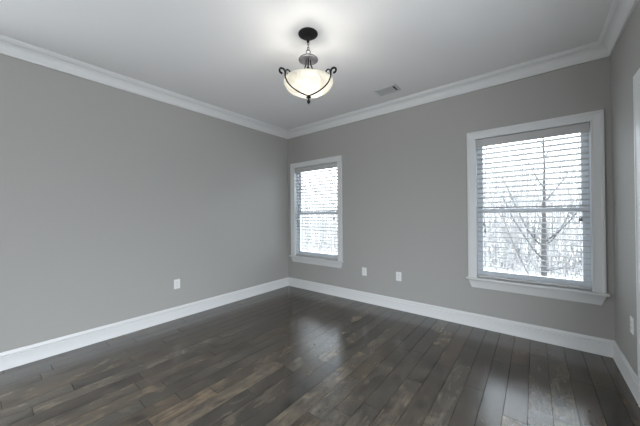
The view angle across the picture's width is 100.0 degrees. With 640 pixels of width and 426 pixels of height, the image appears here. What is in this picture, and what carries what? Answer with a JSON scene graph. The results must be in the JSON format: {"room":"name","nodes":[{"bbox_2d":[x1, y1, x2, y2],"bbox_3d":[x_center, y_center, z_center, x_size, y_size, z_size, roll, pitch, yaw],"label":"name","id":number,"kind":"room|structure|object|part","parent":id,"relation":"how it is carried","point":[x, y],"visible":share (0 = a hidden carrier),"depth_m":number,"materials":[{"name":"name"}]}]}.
{"room":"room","nodes":[
{"label":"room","id":0,"kind":"room"},
{"bbox_2d":[0,54,288,352],"bbox_3d":[-2.353,-0.073,2.690,0.140,2.740,5.540,-1,0,39],"label":"wall","id":1,"kind":"structure","parent":0,"point":[110,197],"depth_m":2.84,"materials":[{"name":"grey paint"}]},
{"bbox_2d":[0,34,287,138],"bbox_3d":[-2.232,-1.384,2.681,0.088,0.122,5.400,-1,0,39],"label":"crown molding","id":2,"kind":"structure","parent":1,"relation":"attached to","point":[11,47],"depth_m":2.81,"materials":[{"name":"white paint"}]},
{"bbox_2d":[0,277,288,370],"bbox_3d":[-2.235,1.223,2.687,0.019,0.146,5.400,-1,0,39],"label":"baseboard","id":3,"kind":"structure","parent":1,"relation":"attached to","point":[13,358],"depth_m":2.83,"materials":[{"name":"white paint"}]},
{"bbox_2d":[174,279,179,288],"bbox_3d":[-1.758,0.873,3.301,0.008,0.116,0.072,-1,0,39],"label":"wall outlet","id":4,"kind":"object","parent":1,"relation":"attached to","point":[177,281],"visible":1,"depth_m":3.30,"materials":[{"name":"white plastic"}]},
{"bbox_2d":[0,0,612,129],"bbox_3d":[-0.710,-1.525,1.468,4.262,0.120,5.680,-1,0,39],"label":"ceiling","id":5,"kind":"structure","parent":0,"point":[229,55],"depth_m":2.27,"materials":[{"name":"paint"}]},
{"bbox_2d":[278,27,336,103],"bbox_3d":[-0.086,-1.176,2.165,0.458,0.582,0.446,-1,0,39],"label":"pendant light","id":6,"kind":"object","parent":5,"relation":"hanging from","point":[308,83],"visible":1,"depth_m":2.12,"materials":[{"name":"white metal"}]},
{"bbox_3d":[-0.208,-1.042,2.131,0.255,0.178,0.016,0,0,-30],"label":"scroll arm","id":7,"kind":"part","parent":6,"relation":"part of","materials":[{"name":"brown metal"}]},
{"bbox_3d":[-0.096,-1.274,2.197,0.160,0.052,0.160,-1,0,39],"label":"fitter plate","id":8,"kind":"part","parent":6,"relation":"part of","materials":[{"name":"metal"}]},
{"bbox_3d":[-0.094,-1.018,2.196,0.404,0.108,0.404,-1,0,39],"label":"lamp shade","id":9,"kind":"part","parent":6,"relation":"part of","materials":[{"name":"white glass"}]},
{"bbox_3d":[0.019,-1.044,2.130,0.255,0.178,0.016,-1,0,30],"label":"scroll arm","id":10,"kind":"part","parent":6,"relation":"part of","materials":[{"name":"brown metal"}]},
{"bbox_2d":[375,84,400,95],"bbox_3d":[0.809,-1.459,3.205,0.260,0.020,0.180,-1,0,39],"label":"ceiling vent","id":11,"kind":"object","parent":5,"relation":"in","point":[393,88],"visible":1,"depth_m":3.19,"materials":[{"name":"white metal"}]},
{"bbox_2d":[0,286,639,425],"bbox_3d":[-0.685,1.276,1.452,3.982,0.003,5.400,-1,0,39],"label":"floor","id":12,"kind":"structure","parent":0,"point":[288,355],"depth_m":2.10,"materials":[{"name":"brown wood"}]},
{"bbox_2d":[288,56,614,340],"bbox_3d":[1.029,-0.098,3.625,4.262,2.740,0.140,-1,0,39],"label":"wall","id":13,"kind":"structure","parent":0,"point":[404,172],"depth_m":3.27,"materials":[{"name":"grey paint"}]},
{"bbox_2d":[289,155,343,267],"bbox_3d":[-0.057,-0.012,4.458,1.119,1.723,0.191,-1,0,39],"label":"window","id":14,"kind":"structure","parent":13,"relation":"in","point":[295,243],"depth_m":4.50,"materials":[{"name":"white paint"}]},
{"bbox_3d":[-0.011,-0.382,4.520,0.911,0.812,0.030,-1,0,39],"label":"sash","id":15,"kind":"part","parent":14,"relation":"part of","materials":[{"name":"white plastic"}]},
{"bbox_2d":[294,162,337,259],"bbox_3d":[-0.070,-0.025,4.440,0.905,1.515,0.077,-1,0,39],"label":"window blind","id":16,"kind":"object","parent":14,"relation":"attached to","point":[329,165],"visible":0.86,"depth_m":4.42,"materials":[{"name":"white plastic"}]},
{"bbox_3d":[-0.057,0.722,4.444,0.899,0.020,0.044,-1,0,39],"label":"rail","id":17,"kind":"part","parent":16,"relation":"part of","materials":[{"name":"white plastic"}]},
{"bbox_3d":[-0.025,0.353,4.490,0.911,0.745,0.031,-1,0,39],"label":"sash","id":18,"kind":"part","parent":14,"relation":"part of","materials":[{"name":"white plastic"}]},
{"bbox_2d":[362,267,366,275],"bbox_3d":[0.635,0.840,3.846,0.072,0.116,0.008,-1,0,39],"label":"wall outlet","id":19,"kind":"object","parent":13,"relation":"attached to","point":[364,270],"visible":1,"depth_m":3.84,"materials":[{"name":"white plastic"}]},
{"bbox_2d":[396,272,400,280],"bbox_3d":[1.034,0.834,3.528,0.072,0.116,0.008,-1,0,39],"label":"wall outlet","id":20,"kind":"object","parent":13,"relation":"attached to","point":[398,274],"visible":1,"depth_m":3.53,"materials":[{"name":"white plastic"}]},
{"bbox_2d":[287,41,608,138],"bbox_3d":[0.947,-1.407,3.544,3.982,0.122,0.088,-1,0,39],"label":"crown molding","id":21,"kind":"structure","parent":13,"relation":"attached to","point":[591,51],"depth_m":2.96,"materials":[{"name":"white paint"}]},
{"bbox_2d":[289,277,613,357],"bbox_3d":[0.991,1.199,3.556,3.982,0.146,0.019,-1,0,39],"label":"baseboard","id":22,"kind":"structure","parent":13,"relation":"attached to","point":[595,345],"depth_m":2.95,"materials":[{"name":"white paint"}]},
{"bbox_2d":[466,109,609,304],"bbox_3d":[2.112,-0.042,2.728,1.106,1.723,0.191,-1,0,39],"label":"window","id":23,"kind":"structure","parent":13,"relation":"in","point":[597,279],"depth_m":2.52,"materials":[{"name":"white paint"}]},
{"bbox_3d":[2.158,-0.411,2.791,0.898,0.812,0.030,-1,0,39],"label":"sash","id":24,"kind":"part","parent":23,"relation":"part of","materials":[{"name":"clear glass"}]},
{"bbox_2d":[476,122,590,289],"bbox_3d":[2.099,-0.055,2.710,0.892,1.515,0.077,-1,0,39],"label":"window blind","id":25,"kind":"object","parent":23,"relation":"attached to","point":[584,127],"visible":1,"depth_m":2.67,"materials":[{"name":"white plastic"}]},
{"bbox_3d":[1.889,-0.032,2.891,0.002,1.456,0.055,-1,0,39],"label":"ladder cord","id":26,"kind":"part","parent":25,"relation":"part of","materials":[{"name":"white fabric"}]},
{"bbox_3d":[2.106,-0.035,2.719,0.002,1.456,0.055,-1,0,39],"label":"ladder cord","id":27,"kind":"part","parent":25,"relation":"part of","materials":[{"name":"white fabric"}]},
{"bbox_3d":[2.112,0.693,2.714,0.886,0.020,0.044,-1,0,39],"label":"rail","id":28,"kind":"part","parent":25,"relation":"part of","materials":[{"name":"white plastic"}]},
{"bbox_3d":[2.322,-0.038,2.546,0.002,1.456,0.055,-1,0,39],"label":"ladder cord","id":29,"kind":"part","parent":25,"relation":"part of","materials":[{"name":"white fabric"}]},
{"bbox_3d":[2.369,-0.344,2.456,0.002,0.785,0.002,-1,0,39],"label":"pull cord","id":30,"kind":"part","parent":25,"relation":"part of","materials":[{"name":"white fabric"}]},
{"bbox_3d":[2.380,-0.346,2.447,0.002,0.782,0.002,-1,0,39],"label":"pull cord","id":31,"kind":"part","parent":25,"relation":"part of","materials":[{"name":"white fabric"}]},
{"bbox_3d":[2.144,0.323,2.761,0.898,0.745,0.031,-1,0,39],"label":"sash","id":32,"kind":"part","parent":23,"relation":"part of","materials":[{"name":"white plastic"}]},
{"bbox_2d":[611,0,639,375],"bbox_3d":[0.870,-0.117,0.120,0.140,2.740,5.540,-1,0,39],"label":"wall","id":33,"kind":"structure","parent":0,"point":[625,57],"depth_m":2.02,"materials":[{"name":"grey paint"}]},
{"bbox_2d":[598,0,637,55],"bbox_3d":[0.813,-1.425,0.254,0.088,0.122,5.400,-1,0,39],"label":"crown molding","id":34,"kind":"structure","parent":33,"relation":"attached to","point":[620,11],"depth_m":2.01,"materials":[{"name":"white paint"}]},
{"bbox_2d":[613,341,637,402],"bbox_3d":[0.863,1.181,0.217,0.019,0.146,5.400,-1,0,39],"label":"baseboard","id":35,"kind":"structure","parent":33,"relation":"attached to","point":[629,375],"depth_m":1.99,"materials":[{"name":"white paint"}]},
{"bbox_2d":[630,316,633,334],"bbox_3d":[2.211,0.796,1.904,0.008,0.116,0.072,-1,0,39],"label":"wall outlet","id":36,"kind":"object","parent":33,"relation":"attached to","point":[631,317],"visible":1,"depth_m":1.90,"materials":[{"name":"white plastic"}]},
{"bbox_2d":[633,68,639,406],"bbox_3d":[1.816,0.179,1.319,0.160,2.145,0.985,-1,0,39],"label":"door frame","id":37,"kind":"structure","parent":33,"relation":"in","point":[636,78],"depth_m":1.73,"materials":[{"name":"white paint"}]},
{"label":"outside","id":38,"kind":"structure","parent":0,"visible":0},
{"bbox_2d":[301,228,582,279],"bbox_3d":[19.130,4.659,37.455,130.000,0.300,74.400,-1,0,39],"label":"ground","id":39,"kind":"structure","parent":38,"point":[310,250],"depth_m":23.99,"materials":[{"name":"white snow"}]},
{"bbox_2d":[301,180,312,248],"bbox_3d":[-1.369,0.433,28.649,1.458,8.517,1.775,0,0,-26],"label":"bare tree","id":40,"kind":"object","parent":39,"relation":"on","point":[307,180],"visible":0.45,"depth_m":28.65,"materials":[{"name":"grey plant"}]},
{"bbox_2d":[301,172,315,250],"bbox_3d":[-1.394,-0.990,17.988,2.274,11.237,2.073,-1,0,16],"label":"bare tree","id":41,"kind":"object","parent":39,"relation":"on","point":[302,238],"visible":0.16,"depth_m":18.07,"materials":[{"name":"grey plant"}]},
{"bbox_2d":[303,184,316,250],"bbox_3d":[-1.104,0.549,22.531,1.609,8.208,1.797,0,0,-42],"label":"bare tree","id":42,"kind":"object","parent":39,"relation":"on","point":[307,184],"visible":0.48,"depth_m":22.56,"materials":[{"name":"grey plant"}]},
{"bbox_2d":[317,168,337,253],"bbox_3d":[0.639,0.220,15.194,1.458,8.750,2.258,0,0,-29],"label":"bare tree","id":43,"kind":"object","parent":39,"relation":"on","point":[331,168],"visible":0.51,"depth_m":15.31,"materials":[{"name":"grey plant"}]},
{"bbox_2d":[324,169,336,253],"bbox_3d":[0.872,-0.814,25.276,2.279,10.932,2.100,0,0,-22],"label":"bare tree","id":44,"kind":"object","parent":39,"relation":"on","point":[329,169],"visible":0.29,"depth_m":25.36,"materials":[{"name":"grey plant"}]},
{"bbox_2d":[301,136,582,279],"bbox_3d":[7.144,-0.671,30.588,47.458,10.509,13.678,-1,0,39],"label":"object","id":45,"kind":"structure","parent":39,"relation":"on","point":[539,225],"depth_m":20.86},
{"bbox_2d":[484,144,511,270],"bbox_3d":[11.313,-0.395,17.012,1.916,9.808,2.015,-1,0,16],"label":"bare tree","id":46,"kind":"object","parent":39,"relation":"on","point":[497,250],"visible":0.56,"depth_m":17.10,"materials":[{"name":"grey plant"}]},
{"bbox_2d":[483,146,520,269],"bbox_3d":[6.879,0.241,11.106,1.814,8.546,1.946,0,0,-6],"label":"bare tree","id":47,"kind":"object","parent":39,"relation":"on","point":[486,214],"visible":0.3,"depth_m":11.00,"materials":[{"name":"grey plant"}]},
{"bbox_2d":[500,141,542,273],"bbox_3d":[9.919,0.109,12.954,1.841,8.779,1.982,0,0,-7],"label":"bare tree","id":48,"kind":"object","parent":39,"relation":"on","point":[522,199],"visible":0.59,"depth_m":13.09,"materials":[{"name":"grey plant"}]},
{"bbox_2d":[488,137,582,275],"bbox_3d":[5.244,0.382,6.552,1.764,8.139,2.150,0,0,-18],"label":"bare tree","id":49,"kind":"object","parent":39,"relation":"on","point":[543,236],"visible":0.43,"depth_m":6.44,"materials":[{"name":"grey plant"}]},
{"bbox_2d":[547,153,581,277],"bbox_3d":[13.386,0.449,15.041,1.318,8.061,1.957,0,0,-8],"label":"bare tree","id":50,"kind":"object","parent":39,"relation":"on","point":[560,237],"visible":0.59,"depth_m":15.05,"materials":[{"name":"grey plant"}]}
]}

